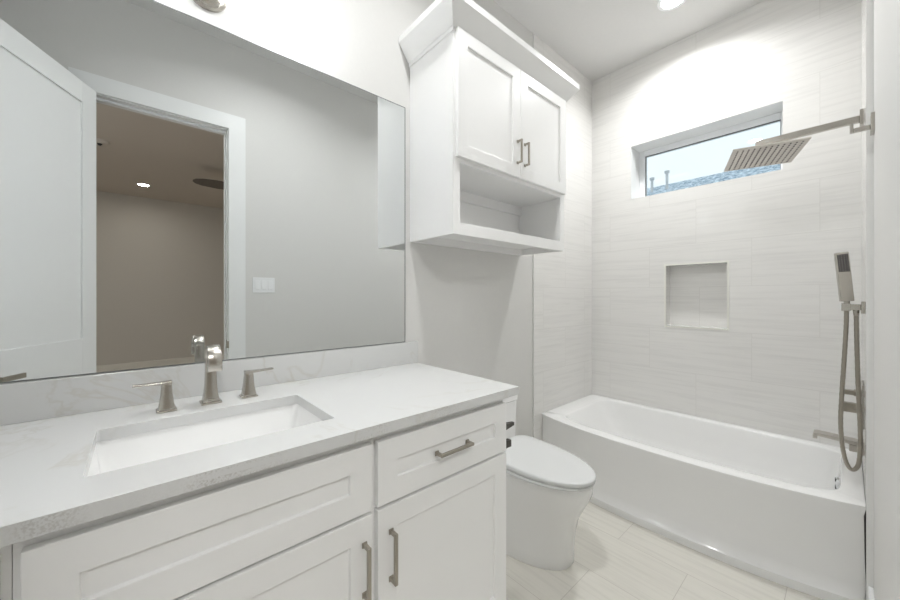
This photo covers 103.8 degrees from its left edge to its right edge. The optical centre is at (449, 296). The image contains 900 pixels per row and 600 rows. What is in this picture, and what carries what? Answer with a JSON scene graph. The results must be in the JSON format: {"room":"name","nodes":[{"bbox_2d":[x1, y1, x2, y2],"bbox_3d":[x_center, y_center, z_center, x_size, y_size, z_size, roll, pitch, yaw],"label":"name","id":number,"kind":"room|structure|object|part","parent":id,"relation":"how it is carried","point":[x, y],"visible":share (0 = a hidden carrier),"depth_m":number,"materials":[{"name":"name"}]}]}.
{"room":"bathroom","nodes":[
{"label":"bathroom","id":0,"kind":"room"},
{"bbox_2d":[0,0,591,439],"bbox_3d":[-0.117,-0.302,1.948,3.930,3.095,0.149,0,0,-42],"label":"wall","id":1,"kind":"structure","parent":0,"point":[525,321],"depth_m":2.13,"materials":[{"name":"paint"}]},
{"bbox_2d":[0,0,404,382],"bbox_3d":[-0.835,-0.359,1.220,1.631,1.168,0.006,0,0,-42],"label":"mirror","id":2,"kind":"object","parent":1,"relation":"attached to","point":[174,184],"visible":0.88,"depth_m":1.16,"materials":[{"name":"clear glass"}]},
{"bbox_2d":[0,341,417,425],"bbox_3d":[-0.806,0.280,1.235,1.708,0.106,0.020,0,0,-42],"label":"backsplash","id":3,"kind":"structure","parent":1,"relation":"attached to","point":[25,401],"depth_m":1.13,"materials":[{"name":"white stone"}]},
{"bbox_2d":[193,0,303,32],"bbox_3d":[-0.795,-1.087,1.168,0.594,0.195,0.137,0,0,-42],"label":"vanity light","id":4,"kind":"object","parent":1,"relation":"attached to","point":[286,15],"visible":1,"depth_m":1.29,"materials":[{"name":"white glass"}]},
{"bbox_3d":[-0.608,-1.089,1.319,0.114,0.125,0.114,0,0,-42],"label":"lamp shade","id":5,"kind":"part","parent":4,"relation":"part of","materials":[{"name":"white glass"}]},
{"bbox_2d":[399,0,579,255],"bbox_3d":[0.265,-0.779,1.936,1.036,1.004,0.392,0,0,-42],"label":"upper cabinet","id":6,"kind":"object","parent":1,"relation":"attached to","point":[488,110],"visible":1,"depth_m":1.73,"materials":[{"name":"paint"}]},
{"bbox_3d":[0.194,-0.894,1.685,0.440,0.561,0.020,0,0,-42],"label":"door","id":7,"kind":"part","parent":6,"relation":"part of","materials":[{"name":"paint"}]},
{"bbox_3d":[0.265,-1.219,1.936,1.036,0.124,0.392,0,0,-42],"label":"crown moulding","id":8,"kind":"part","parent":6,"relation":"part of","materials":[{"name":"paint"}]},
{"bbox_3d":[0.355,-0.740,1.794,0.014,0.122,0.032,0,0,-42],"label":"handle","id":9,"kind":"part","parent":6,"relation":"part of","materials":[{"name":"silver metal"}]},
{"bbox_3d":[0.401,-0.740,1.834,0.014,0.122,0.032,0,0,-42],"label":"handle","id":10,"kind":"part","parent":6,"relation":"part of","materials":[{"name":"silver metal"}]},
{"bbox_3d":[0.525,-0.894,1.978,0.438,0.561,0.020,0,0,-42],"label":"door","id":11,"kind":"part","parent":6,"relation":"part of","materials":[{"name":"paint"}]},
{"bbox_2d":[493,0,763,81],"bbox_3d":[0.429,-1.910,1.333,3.930,0.120,1.795,0,0,-42],"label":"ceiling","id":12,"kind":"structure","parent":0,"point":[598,38],"depth_m":2.40,"materials":[{"name":"paint"}]},
{"bbox_2d":[657,0,685,10],"bbox_3d":[1.389,-1.847,2.201,0.168,0.005,0.168,0,0,-42],"label":"recessed light","id":13,"kind":"object","parent":12,"relation":"in","point":[662,4],"visible":1,"depth_m":2.23,"materials":[{"name":"white plastic"}]},
{"bbox_2d":[506,501,823,599],"bbox_3d":[0.435,1.305,1.325,3.930,0.120,1.815,0,0,-42],"label":"floor","id":14,"kind":"structure","parent":0,"point":[616,557],"depth_m":1.58,"materials":[{"name":"tile"}]},
{"bbox_2d":[0,544,12,599],"bbox_3d":[-1.054,0.804,0.601,0.492,0.882,0.638,0,0,-42],"label":"vanity cabinet","id":15,"kind":"object","parent":14,"relation":"on","point":[6,553],"visible":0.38,"depth_m":0.54,"materials":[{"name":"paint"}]},
{"bbox_3d":[-0.847,0.475,0.372,0.466,0.174,0.020,0,0,-42],"label":"drawer","id":16,"kind":"part","parent":15,"relation":"part of","materials":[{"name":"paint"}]},
{"bbox_2d":[13,438,371,599],"bbox_3d":[-0.630,0.804,0.957,0.613,0.882,0.668,0,0,-42],"label":"vanity cabinet","id":17,"kind":"object","parent":14,"relation":"on","point":[301,529],"visible":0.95,"depth_m":0.72,"materials":[{"name":"paint"}]},
{"bbox_2d":[0,363,518,547],"bbox_3d":[-0.598,0.348,0.995,1.701,0.030,0.656,0,0,-42],"label":"countertop","id":18,"kind":"structure","parent":17,"relation":"on","point":[46,488],"depth_m":0.85,"materials":[{"name":"white stone"}]},
{"bbox_2d":[132,344,273,413],"bbox_3d":[-0.734,0.240,1.087,0.365,0.187,0.117,0,0,-42],"label":"faucet","id":19,"kind":"object","parent":18,"relation":"on","point":[213,353],"visible":1,"depth_m":1.07,"materials":[{"name":"silver metal"}]},
{"bbox_3d":[-0.852,0.251,1.011,0.088,0.008,0.025,0,0,-42],"label":"lever","id":20,"kind":"part","parent":19,"relation":"part of","materials":[{"name":"silver metal"}]},
{"bbox_3d":[-0.829,0.293,1.032,0.048,0.080,0.048,0,0,-42],"label":"handle","id":21,"kind":"part","parent":19,"relation":"part of","materials":[{"name":"silver metal"}]},
{"bbox_3d":[-0.754,0.330,1.112,0.054,0.006,0.054,0,0,-42],"label":"plate","id":22,"kind":"part","parent":19,"relation":"part of","materials":[{"name":"silver metal"}]},
{"bbox_3d":[-0.731,0.237,1.086,0.043,0.181,0.112,0,0,-42],"label":"spout","id":23,"kind":"part","parent":19,"relation":"part of","materials":[{"name":"silver metal"}]},
{"bbox_3d":[-0.674,0.293,1.181,0.048,0.080,0.048,0,0,-42],"label":"handle","id":24,"kind":"part","parent":19,"relation":"part of","materials":[{"name":"silver metal"}]},
{"bbox_3d":[-0.650,0.251,1.202,0.088,0.008,0.025,0,0,-42],"label":"lever","id":25,"kind":"part","parent":19,"relation":"part of","materials":[{"name":"silver metal"}]},
{"bbox_2d":[87,404,321,476],"bbox_3d":[-0.599,0.441,0.926,0.532,0.154,0.360,0,0,-42],"label":"sink","id":26,"kind":"object","parent":18,"relation":"in","point":[123,452],"visible":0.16,"depth_m":1.01,"materials":[{"name":"ceramic"}]},
{"bbox_3d":[-0.433,0.851,0.739,0.596,0.559,0.020,0,0,-42],"label":"door","id":27,"kind":"part","parent":17,"relation":"part of","materials":[{"name":"paint"}]},
{"bbox_3d":[-0.212,0.705,0.902,0.014,0.143,0.030,0,0,-42],"label":"handle","id":28,"kind":"part","parent":17,"relation":"part of","materials":[{"name":"silver metal"}]},
{"bbox_2d":[371,399,505,599],"bbox_3d":[-0.196,0.804,1.342,0.544,0.882,0.668,0,0,-42],"label":"vanity cabinet","id":29,"kind":"object","parent":14,"relation":"on","point":[438,511],"visible":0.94,"depth_m":1.09,"materials":[{"name":"paint"}]},
{"bbox_3d":[-0.152,0.705,0.955,0.014,0.143,0.030,0,0,-42],"label":"handle","id":30,"kind":"part","parent":29,"relation":"part of","materials":[{"name":"silver metal"}]},
{"bbox_3d":[0.001,0.475,1.123,0.532,0.174,0.020,0,0,-42],"label":"drawer","id":31,"kind":"part","parent":29,"relation":"part of","materials":[{"name":"paint"}]},
{"bbox_3d":[0.017,0.475,1.105,0.143,0.014,0.030,0,0,-42],"label":"handle","id":32,"kind":"part","parent":29,"relation":"part of","materials":[{"name":"silver metal"}]},
{"bbox_2d":[506,421,513,447],"bbox_3d":[0.214,0.527,1.361,0.094,0.108,0.048,0,0,-42],"label":"paper holder","id":33,"kind":"object","parent":29,"relation":"attached to","point":[508,424],"visible":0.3,"depth_m":1.36,"materials":[{"name":"metal"}]},
{"bbox_3d":[0.206,0.567,1.353,0.072,0.028,0.020,0,0,-42],"label":"post","id":34,"kind":"part","parent":33,"relation":"part of","materials":[{"name":"metal"}]},
{"bbox_3d":[0.214,0.498,1.361,0.094,0.050,0.048,0,0,-42],"label":"post","id":35,"kind":"part","parent":33,"relation":"part of","materials":[{"name":"metal"}]},
{"bbox_2d":[503,395,595,570],"bbox_3d":[0.390,0.905,1.821,0.370,0.679,0.718,0,0,-42],"label":"toilet","id":36,"kind":"object","parent":14,"relation":"on","point":[549,487],"visible":0.46,"depth_m":1.62,"materials":[{"name":"ceramic"}]},
{"bbox_3d":[0.212,0.584,2.021,0.370,0.036,0.182,0,0,-42],"label":"tank lid","id":37,"kind":"part","parent":36,"relation":"part of","materials":[{"name":"ceramic"}]},
{"bbox_3d":[0.210,0.729,2.023,0.360,0.252,0.176,0,0,-42],"label":"tank","id":38,"kind":"part","parent":36,"relation":"part of","materials":[{"name":"ceramic"}]},
{"bbox_3d":[0.457,0.806,1.746,0.368,0.038,0.518,0,0,-42],"label":"lid","id":39,"kind":"part","parent":36,"relation":"part of","materials":[{"name":"plastic"}]},
{"bbox_3d":[0.461,0.832,1.740,0.368,0.018,0.498,0,0,-42],"label":"seat","id":40,"kind":"part","parent":36,"relation":"part of","materials":[{"name":"plastic"}]},
{"bbox_2d":[542,394,865,599],"bbox_3d":[1.393,1.041,2.181,0.881,0.408,1.510,0,0,-42],"label":"bathtub","id":41,"kind":"object","parent":14,"relation":"on","point":[788,511],"visible":0.94,"depth_m":1.82,"materials":[{"name":"ceramic"}]},
{"bbox_2d":[592,0,860,448],"bbox_3d":[1.815,-0.302,2.549,0.242,3.095,1.535,0,0,-42],"label":"wall","id":42,"kind":"structure","parent":0,"point":[718,301],"depth_m":2.30,"materials":[{"name":"tile"}]},
{"bbox_2d":[639,112,782,197],"bbox_3d":[1.870,-0.982,2.598,0.055,0.415,0.879,0,0,-42],"label":"window","id":43,"kind":"structure","parent":42,"relation":"in","point":[778,117],"depth_m":2.60,"materials":[{"name":"white plastic"}]},
{"bbox_2d":[861,0,899,599],"bbox_3d":[0.978,-0.302,0.713,3.930,3.095,0.138,0,0,-42],"label":"wall","id":44,"kind":"structure","parent":0,"point":[880,19],"depth_m":1.10,"materials":[{"name":"paint"}]},
{"bbox_2d":[724,108,863,171],"bbox_3d":[1.775,-0.805,1.857,0.496,0.119,0.299,0,0,30],"label":"shower","id":45,"kind":"object","parent":44,"relation":"attached to","point":[780,149],"visible":1,"depth_m":1.84,"materials":[{"name":"silver metal"}]},
{"bbox_3d":[1.690,-0.760,1.907,0.299,0.027,0.299,0,0,30],"label":"head plate","id":46,"kind":"part","parent":45,"relation":"part of","materials":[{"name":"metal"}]},
{"bbox_3d":[1.794,-0.806,1.791,0.024,0.079,0.371,0,0,-42],"label":"arm","id":47,"kind":"part","parent":45,"relation":"part of","materials":[{"name":"silver metal"}]},
{"bbox_2d":[813,430,863,455],"bbox_3d":[1.870,0.699,1.704,0.070,0.062,0.164,0,0,-42],"label":"tub spout","id":48,"kind":"object","parent":44,"relation":"attached to","point":[853,442],"visible":0.65,"depth_m":1.69,"materials":[{"name":"metal"}]},
{"bbox_2d":[834,252,864,471],"bbox_3d":[1.782,0.287,1.577,0.052,0.976,0.091,0,0,-42],"label":"shower","id":49,"kind":"object","parent":44,"relation":"attached to","point":[842,260],"visible":1,"depth_m":1.57,"materials":[{"name":"silver metal"}]},
{"bbox_2d":[841,302,864,313],"bbox_3d":[1.790,0.047,1.569,0.052,0.052,0.068,0,0,-42],"label":"holder","id":50,"kind":"object","parent":44,"relation":"attached to","point":[846,307],"depth_m":1.56,"materials":[{"name":"silver metal"}]},
{"bbox_2d":[843,380,863,429],"bbox_3d":[1.901,0.500,1.670,0.150,0.200,0.072,0,0,-42],"label":"shower valve","id":51,"kind":"object","parent":44,"relation":"attached to","point":[848,406],"visible":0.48,"depth_m":1.66,"materials":[{"name":"silver metal"}]},
{"bbox_3d":[1.899,0.523,1.672,0.032,0.044,0.066,0,0,-42],"label":"handle","id":52,"kind":"part","parent":51,"relation":"part of","materials":[{"name":"silver metal"}]},
{"bbox_3d":[1.900,0.452,1.671,0.032,0.032,0.062,0,0,-42],"label":"handle","id":53,"kind":"part","parent":51,"relation":"part of","materials":[{"name":"silver metal"}]},
{"bbox_3d":[1.923,0.500,1.645,0.150,0.200,0.006,0,0,-42],"label":"plate","id":54,"kind":"part","parent":51,"relation":"part of","materials":[{"name":"silver metal"}]},
{"bbox_2d":[850,112,874,135],"bbox_3d":[1.542,-0.638,1.321,0.064,0.066,0.061,0,0,-42],"label":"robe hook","id":55,"kind":"object","parent":44,"relation":"attached to","point":[871,127],"visible":1,"depth_m":1.31,"materials":[{"name":"silver metal"}]},
{"bbox_3d":[1.538,-0.638,1.325,0.020,0.034,0.051,0,0,-42],"label":"arm","id":56,"kind":"part","parent":55,"relation":"part of","materials":[{"name":"silver metal"}]},
{"bbox_3d":[1.558,-0.638,1.302,0.064,0.066,0.010,0,0,-42],"label":"plate","id":57,"kind":"part","parent":55,"relation":"part of","materials":[{"name":"silver metal"}]},
{"bbox_2d":[868,586,874,599],"bbox_3d":[1.051,1.175,0.854,1.486,0.140,0.014,0,0,-42],"label":"baseboard","id":58,"kind":"structure","parent":44,"relation":"attached to","point":[870,589],"depth_m":1.32,"materials":[{"name":"paint"}]},
{"label":"outside","id":59,"kind":"structure","parent":0,"visible":0},
{"bbox_2d":[647,164,779,195],"bbox_3d":[5.780,0.695,7.800,7.000,7.100,20.000,0,0,-42],"label":"house","id":60,"kind":"structure","parent":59,"point":[734,174],"depth_m":7.51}
]}

